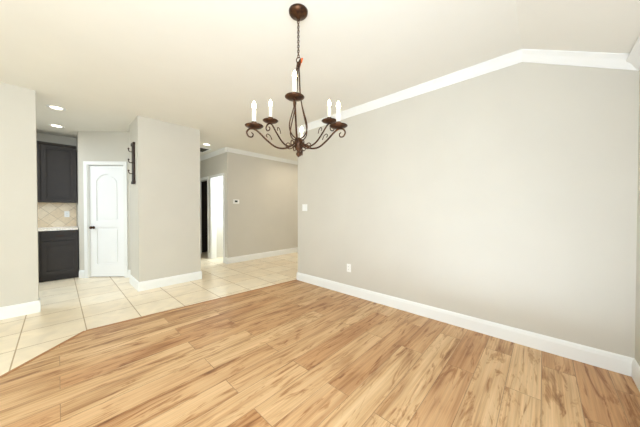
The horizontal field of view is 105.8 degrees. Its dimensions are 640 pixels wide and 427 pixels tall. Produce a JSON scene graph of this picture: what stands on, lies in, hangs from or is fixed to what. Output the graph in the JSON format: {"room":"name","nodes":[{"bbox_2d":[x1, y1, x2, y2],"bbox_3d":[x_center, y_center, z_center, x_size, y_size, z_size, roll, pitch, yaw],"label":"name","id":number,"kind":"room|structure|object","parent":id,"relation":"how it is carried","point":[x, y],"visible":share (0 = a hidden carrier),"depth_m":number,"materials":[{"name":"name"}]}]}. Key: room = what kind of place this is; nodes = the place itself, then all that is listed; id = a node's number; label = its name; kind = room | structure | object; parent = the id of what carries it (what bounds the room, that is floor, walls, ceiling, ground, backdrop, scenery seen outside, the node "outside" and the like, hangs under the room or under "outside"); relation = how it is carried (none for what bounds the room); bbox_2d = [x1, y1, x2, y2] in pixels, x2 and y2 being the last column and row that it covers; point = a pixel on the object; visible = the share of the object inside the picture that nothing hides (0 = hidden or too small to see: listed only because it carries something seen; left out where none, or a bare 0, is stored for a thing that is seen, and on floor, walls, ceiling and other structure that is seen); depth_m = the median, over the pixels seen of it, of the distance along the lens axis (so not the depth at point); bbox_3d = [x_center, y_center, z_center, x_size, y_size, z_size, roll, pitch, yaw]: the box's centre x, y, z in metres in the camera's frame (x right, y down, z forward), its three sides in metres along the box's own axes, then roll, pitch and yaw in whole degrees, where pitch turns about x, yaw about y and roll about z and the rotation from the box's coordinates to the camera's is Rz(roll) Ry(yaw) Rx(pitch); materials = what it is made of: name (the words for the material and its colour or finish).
{"room":"dining room","nodes":[
{"label":"dining room","id":0,"kind":"room"},
{"bbox_2d":[0,82,38,306],"bbox_3d":[-4.727,-0.121,1.526,0.120,2.645,3.833,1,1,43],"label":"wall","id":1,"kind":"structure","parent":0,"point":[19,275],"depth_m":2.79,"materials":[{"name":"beige paint"}]},
{"bbox_2d":[0,301,38,319],"bbox_3d":[-4.677,1.132,1.495,0.016,0.140,3.833,1,1,43],"label":"baseboard","id":2,"kind":"structure","parent":1,"relation":"attached to","point":[16,310],"depth_m":2.79,"materials":[{"name":"white wood"}]},
{"bbox_2d":[38,298,40,311],"bbox_3d":[-3.416,1.114,2.950,0.136,0.140,0.016,1,1,43],"label":"baseboard","id":3,"kind":"structure","parent":1,"relation":"attached to","point":[39,305],"depth_m":2.90,"materials":[{"name":"white wood"}]},
{"bbox_2d":[37,133,76,221],"bbox_3d":[-6.276,-0.143,3.313,0.120,2.645,4.360,1,1,43],"label":"wall","id":4,"kind":"structure","parent":0,"point":[43,137],"depth_m":4.60,"materials":[{"name":"beige paint"}]},
{"bbox_2d":[37,141,40,201],"bbox_3d":[-5.164,-0.733,4.179,0.326,1.064,0.450,1,1,43],"label":"upper cabinet","id":5,"kind":"object","parent":4,"relation":"attached to","point":[38,142],"depth_m":4.23,"materials":[{"name":"black wood"}]},
{"bbox_2d":[38,202,76,226],"bbox_3d":[-6.044,0.037,3.469,0.012,0.458,3.600,1,1,43],"label":"backsplash","id":6,"kind":"structure","parent":4,"relation":"attached to","point":[50,214],"depth_m":4.58,"materials":[{"name":"tile"}]},
{"bbox_2d":[64,211,69,216],"bbox_3d":[-4.903,0.013,4.689,0.010,0.114,0.070,1,1,43],"label":"outlet","id":7,"kind":"object","parent":6,"relation":"attached to","point":[66,214],"visible":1,"depth_m":4.68,"materials":[{"name":"white plastic"}]},
{"bbox_2d":[41,141,76,202],"bbox_3d":[-4.859,-0.737,4.509,0.326,1.064,0.450,1,1,43],"label":"upper cabinet","id":8,"kind":"object","parent":4,"relation":"attached to","point":[56,172],"depth_m":4.40,"materials":[{"name":"black wood"}]},
{"bbox_2d":[76,134,79,269],"bbox_3d":[-4.584,-0.159,4.652,0.550,2.645,0.098,1,1,43],"label":"wall","id":9,"kind":"structure","parent":0,"point":[77,191],"depth_m":4.58,"materials":[{"name":"beige paint"}]},
{"bbox_2d":[78,131,129,269],"bbox_3d":[-3.831,-0.157,4.438,1.049,2.645,0.100,0,1,-2],"label":"wall","id":10,"kind":"structure","parent":0,"point":[102,146],"depth_m":4.37,"materials":[{"name":"beige paint"}]},
{"bbox_2d":[79,270,130,277],"bbox_3d":[-3.829,1.096,4.395,1.049,0.140,0.016,0,1,-2],"label":"baseboard","id":11,"kind":"structure","parent":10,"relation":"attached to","point":[81,274],"depth_m":4.37,"materials":[{"name":"white wood"}]},
{"bbox_2d":[83,161,127,277],"bbox_3d":[-3.878,0.113,4.432,0.754,2.106,0.118,0,1,-2],"label":"door frame","id":12,"kind":"structure","parent":10,"relation":"attached to","point":[86,189],"depth_m":4.38,"materials":[{"name":"white wood"}]},
{"bbox_2d":[89,166,123,276],"bbox_3d":[-3.885,0.143,4.430,0.463,2.022,0.482,1,1,43],"label":"pantry door","id":13,"kind":"structure","parent":10,"relation":"in","point":[106,227],"depth_m":4.42,"materials":[{"name":"white paint"}]},
{"bbox_2d":[0,252,297,375],"bbox_3d":[-1.821,1.223,3.056,8.000,0.080,10.000,1,1,43],"label":"floor","id":14,"kind":"structure","parent":0,"point":[71,307],"depth_m":3.36,"materials":[{"name":"tile"}]},
{"bbox_2d":[38,227,41,282],"bbox_3d":[-5.054,0.714,4.094,0.628,0.912,0.450,1,1,43],"label":"base cabinet","id":15,"kind":"object","parent":14,"relation":"on","point":[39,228],"depth_m":4.06,"materials":[{"name":"wood"}]},
{"bbox_2d":[42,226,78,281],"bbox_3d":[-4.749,0.710,4.425,0.628,0.912,0.450,1,1,43],"label":"base cabinet","id":16,"kind":"object","parent":14,"relation":"on","point":[58,253],"depth_m":4.22,"materials":[{"name":"wood"}]},
{"bbox_2d":[0,279,296,377],"bbox_3d":[-1.413,1.189,2.228,1.725,0.008,4.367,1,1,43],"label":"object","id":17,"kind":"structure","parent":14,"relation":"on","point":[21,365],"depth_m":2.51,"materials":[{"name":"brown wood"}]},
{"bbox_2d":[129,116,200,281],"bbox_3d":[-3.502,-0.163,4.962,2.920,2.645,0.895,1,1,43],"label":"wall","id":18,"kind":"structure","parent":0,"point":[165,234],"depth_m":3.92,"materials":[{"name":"beige paint"}]},
{"bbox_2d":[127,142,135,183],"bbox_3d":[-2.953,-0.786,3.780,0.170,0.640,0.084,1,1,43],"label":"hook rail","id":19,"kind":"object","parent":18,"relation":"attached to","point":[133,181],"visible":1,"depth_m":3.76,"materials":[{"name":"brown wood"}]},
{"bbox_2d":[129,274,138,290],"bbox_3d":[-2.974,1.103,3.869,0.640,0.140,0.016,1,1,43],"label":"baseboard","id":20,"kind":"object","parent":18,"relation":"attached to","point":[133,281],"visible":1,"depth_m":3.86,"materials":[{"name":"white wood"}]},
{"bbox_2d":[138,271,201,291],"bbox_3d":[-2.424,1.101,3.982,0.016,0.140,0.927,1,1,43],"label":"baseboard","id":21,"kind":"object","parent":18,"relation":"attached to","point":[161,282],"visible":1,"depth_m":3.93,"materials":[{"name":"white wood"}]},
{"bbox_2d":[201,181,207,251],"bbox_3d":[-2.986,-0.186,6.863,1.100,2.645,0.540,1,1,43],"label":"doorway","id":22,"kind":"structure","parent":0,"point":[204,215],"depth_m":7.12,"materials":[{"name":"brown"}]},
{"bbox_2d":[200,153,224,252],"bbox_3d":[-2.887,-0.180,6.322,1.980,2.645,0.120,1,1,43],"label":"wall","id":23,"kind":"structure","parent":0,"point":[214,165],"depth_m":6.08,"materials":[{"name":"beige paint"}]},
{"bbox_2d":[200,176,208,257],"bbox_3d":[-3.127,0.092,6.537,0.854,2.097,0.138,1,1,43],"label":"door frame","id":24,"kind":"structure","parent":23,"relation":"attached to","point":[204,179],"depth_m":6.24,"materials":[{"name":"wood"}]},
{"bbox_2d":[200,147,228,160],"bbox_3d":[-2.880,-1.456,6.174,2.170,0.088,0.066,1,1,43],"label":"crown molding","id":25,"kind":"structure","parent":23,"relation":"attached to","point":[213,154],"depth_m":5.90,"materials":[{"name":"white wood"}]},
{"bbox_2d":[210,173,224,262],"bbox_3d":[-2.465,0.099,5.927,0.774,2.097,0.138,1,1,43],"label":"door frame","id":26,"kind":"structure","parent":23,"relation":"attached to","point":[213,244],"depth_m":6.12,"materials":[{"name":"white wood"}]},
{"bbox_2d":[216,178,222,256],"bbox_3d":[-1.634,-0.194,7.459,0.080,2.645,3.250,1,1,43],"label":"wall","id":27,"kind":"structure","parent":0,"point":[219,210],"depth_m":6.33,"materials":[{"name":"beige paint"}]},
{"bbox_2d":[225,152,297,257],"bbox_3d":[-1.013,-0.186,6.804,0.120,2.645,3.370,1,1,43],"label":"wall","id":28,"kind":"structure","parent":0,"point":[261,216],"depth_m":6.14,"materials":[{"name":"beige paint"}]},
{"bbox_2d":[224,147,297,164],"bbox_3d":[-0.968,-1.463,6.700,0.066,0.088,3.440,1,1,43],"label":"crown molding","id":29,"kind":"structure","parent":28,"relation":"attached to","point":[243,152],"depth_m":6.11,"materials":[{"name":"white wood"}]},
{"bbox_2d":[227,247,297,263],"bbox_3d":[-0.968,1.067,6.768,0.016,0.140,3.386,1,1,43],"label":"baseboard","id":30,"kind":"structure","parent":28,"relation":"attached to","point":[236,259],"depth_m":6.16,"materials":[{"name":"white wood"}]},
{"bbox_2d":[0,280,639,426],"bbox_3d":[-0.601,1.199,1.487,3.880,0.005,4.350,1,1,43],"label":"floor","id":31,"kind":"structure","parent":0,"point":[296,353],"depth_m":1.78,"materials":[{"name":"brown wood"}]},
{"bbox_2d":[0,0,639,160],"bbox_3d":[-1.813,-1.317,3.018,8.020,0.491,10.240,1,1,43],"label":"ceiling","id":32,"kind":"structure","parent":0,"point":[211,70],"depth_m":2.14,"materials":[{"name":"paint"}]},
{"bbox_2d":[46,105,65,110],"bbox_3d":[-3.652,-1.461,3.353,0.190,0.010,0.190,1,1,43],"label":"recessed light","id":33,"kind":"object","parent":32,"relation":"in","point":[58,108],"visible":0.94,"depth_m":3.34,"materials":[{"name":"white"}]},
{"bbox_2d":[48,124,64,127],"bbox_3d":[-4.431,-1.470,4.072,0.190,0.010,0.190,1,1,43],"label":"recessed light","id":34,"kind":"object","parent":32,"relation":"in","point":[56,125],"visible":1,"depth_m":4.06,"materials":[{"name":"white"}]},
{"bbox_2d":[200,147,210,152],"bbox_3d":[-2.829,-1.487,5.587,0.440,0.012,0.440,1,1,43],"label":"ceiling vent","id":35,"kind":"object","parent":32,"relation":"in","point":[202,149],"visible":0.4,"depth_m":5.62,"materials":[{"name":"black metal"}]},
{"bbox_2d":[245,3,347,156],"bbox_3d":[-0.153,-0.924,1.700,0.686,1.041,0.674,1,1,43],"label":"chandelier","id":36,"kind":"object","parent":32,"relation":"hanging from","point":[298,12],"visible":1,"depth_m":1.69,"materials":[{"name":"brown metal"}]},
{"bbox_2d":[298,62,638,357],"bbox_3d":[1.040,-0.139,2.998,3.780,2.645,0.120,1,1,43],"label":"wall","id":37,"kind":"structure","parent":0,"point":[507,196],"depth_m":2.31,"materials":[{"name":"beige paint"}]},
{"bbox_2d":[302,204,306,210],"bbox_3d":[-0.262,-0.100,4.110,0.116,0.114,0.013,1,1,43],"label":"light switch","id":38,"kind":"object","parent":37,"relation":"attached to","point":[304,207],"visible":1,"depth_m":4.11,"materials":[{"name":"white plastic"}]},
{"bbox_2d":[347,264,350,271],"bbox_3d":[0.415,0.787,3.498,0.070,0.114,0.010,1,1,43],"label":"outlet","id":39,"kind":"object","parent":37,"relation":"attached to","point":[348,267],"visible":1,"depth_m":3.49,"materials":[{"name":"white plastic"}]},
{"bbox_2d":[297,272,633,376],"bbox_3d":[0.944,1.113,3.010,3.676,0.140,0.016,1,1,43],"label":"baseboard","id":40,"kind":"structure","parent":37,"relation":"attached to","point":[615,362],"depth_m":2.31,"materials":[{"name":"white wood"}]},
{"bbox_2d":[297,49,636,133],"bbox_3d":[0.933,-1.252,2.957,3.660,0.418,0.066,1,1,43],"label":"crown molding","id":41,"kind":"structure","parent":37,"relation":"attached to","point":[593,59],"depth_m":2.25,"materials":[{"name":"white wood"}]},
{"bbox_2d":[635,71,639,365],"bbox_3d":[0.022,0.072,-0.801,0.120,2.315,6.850,1,1,43],"label":"wall","id":42,"kind":"structure","parent":0,"point":[637,335],"depth_m":1.73,"materials":[{"name":"beige paint"}]},
{"bbox_2d":[626,36,639,70],"bbox_3d":[-0.047,-1.042,-0.752,0.066,0.088,6.850,1,1,43],"label":"crown molding","id":43,"kind":"structure","parent":42,"relation":"attached to","point":[633,58],"depth_m":1.67,"materials":[{"name":"white wood"}]},
{"bbox_2d":[632,358,639,391],"bbox_3d":[-0.028,1.159,-0.742,0.016,0.140,6.850,1,1,43],"label":"baseboard","id":44,"kind":"structure","parent":42,"relation":"attached to","point":[635,372],"depth_m":1.69,"materials":[{"name":"white wood"}]}
]}

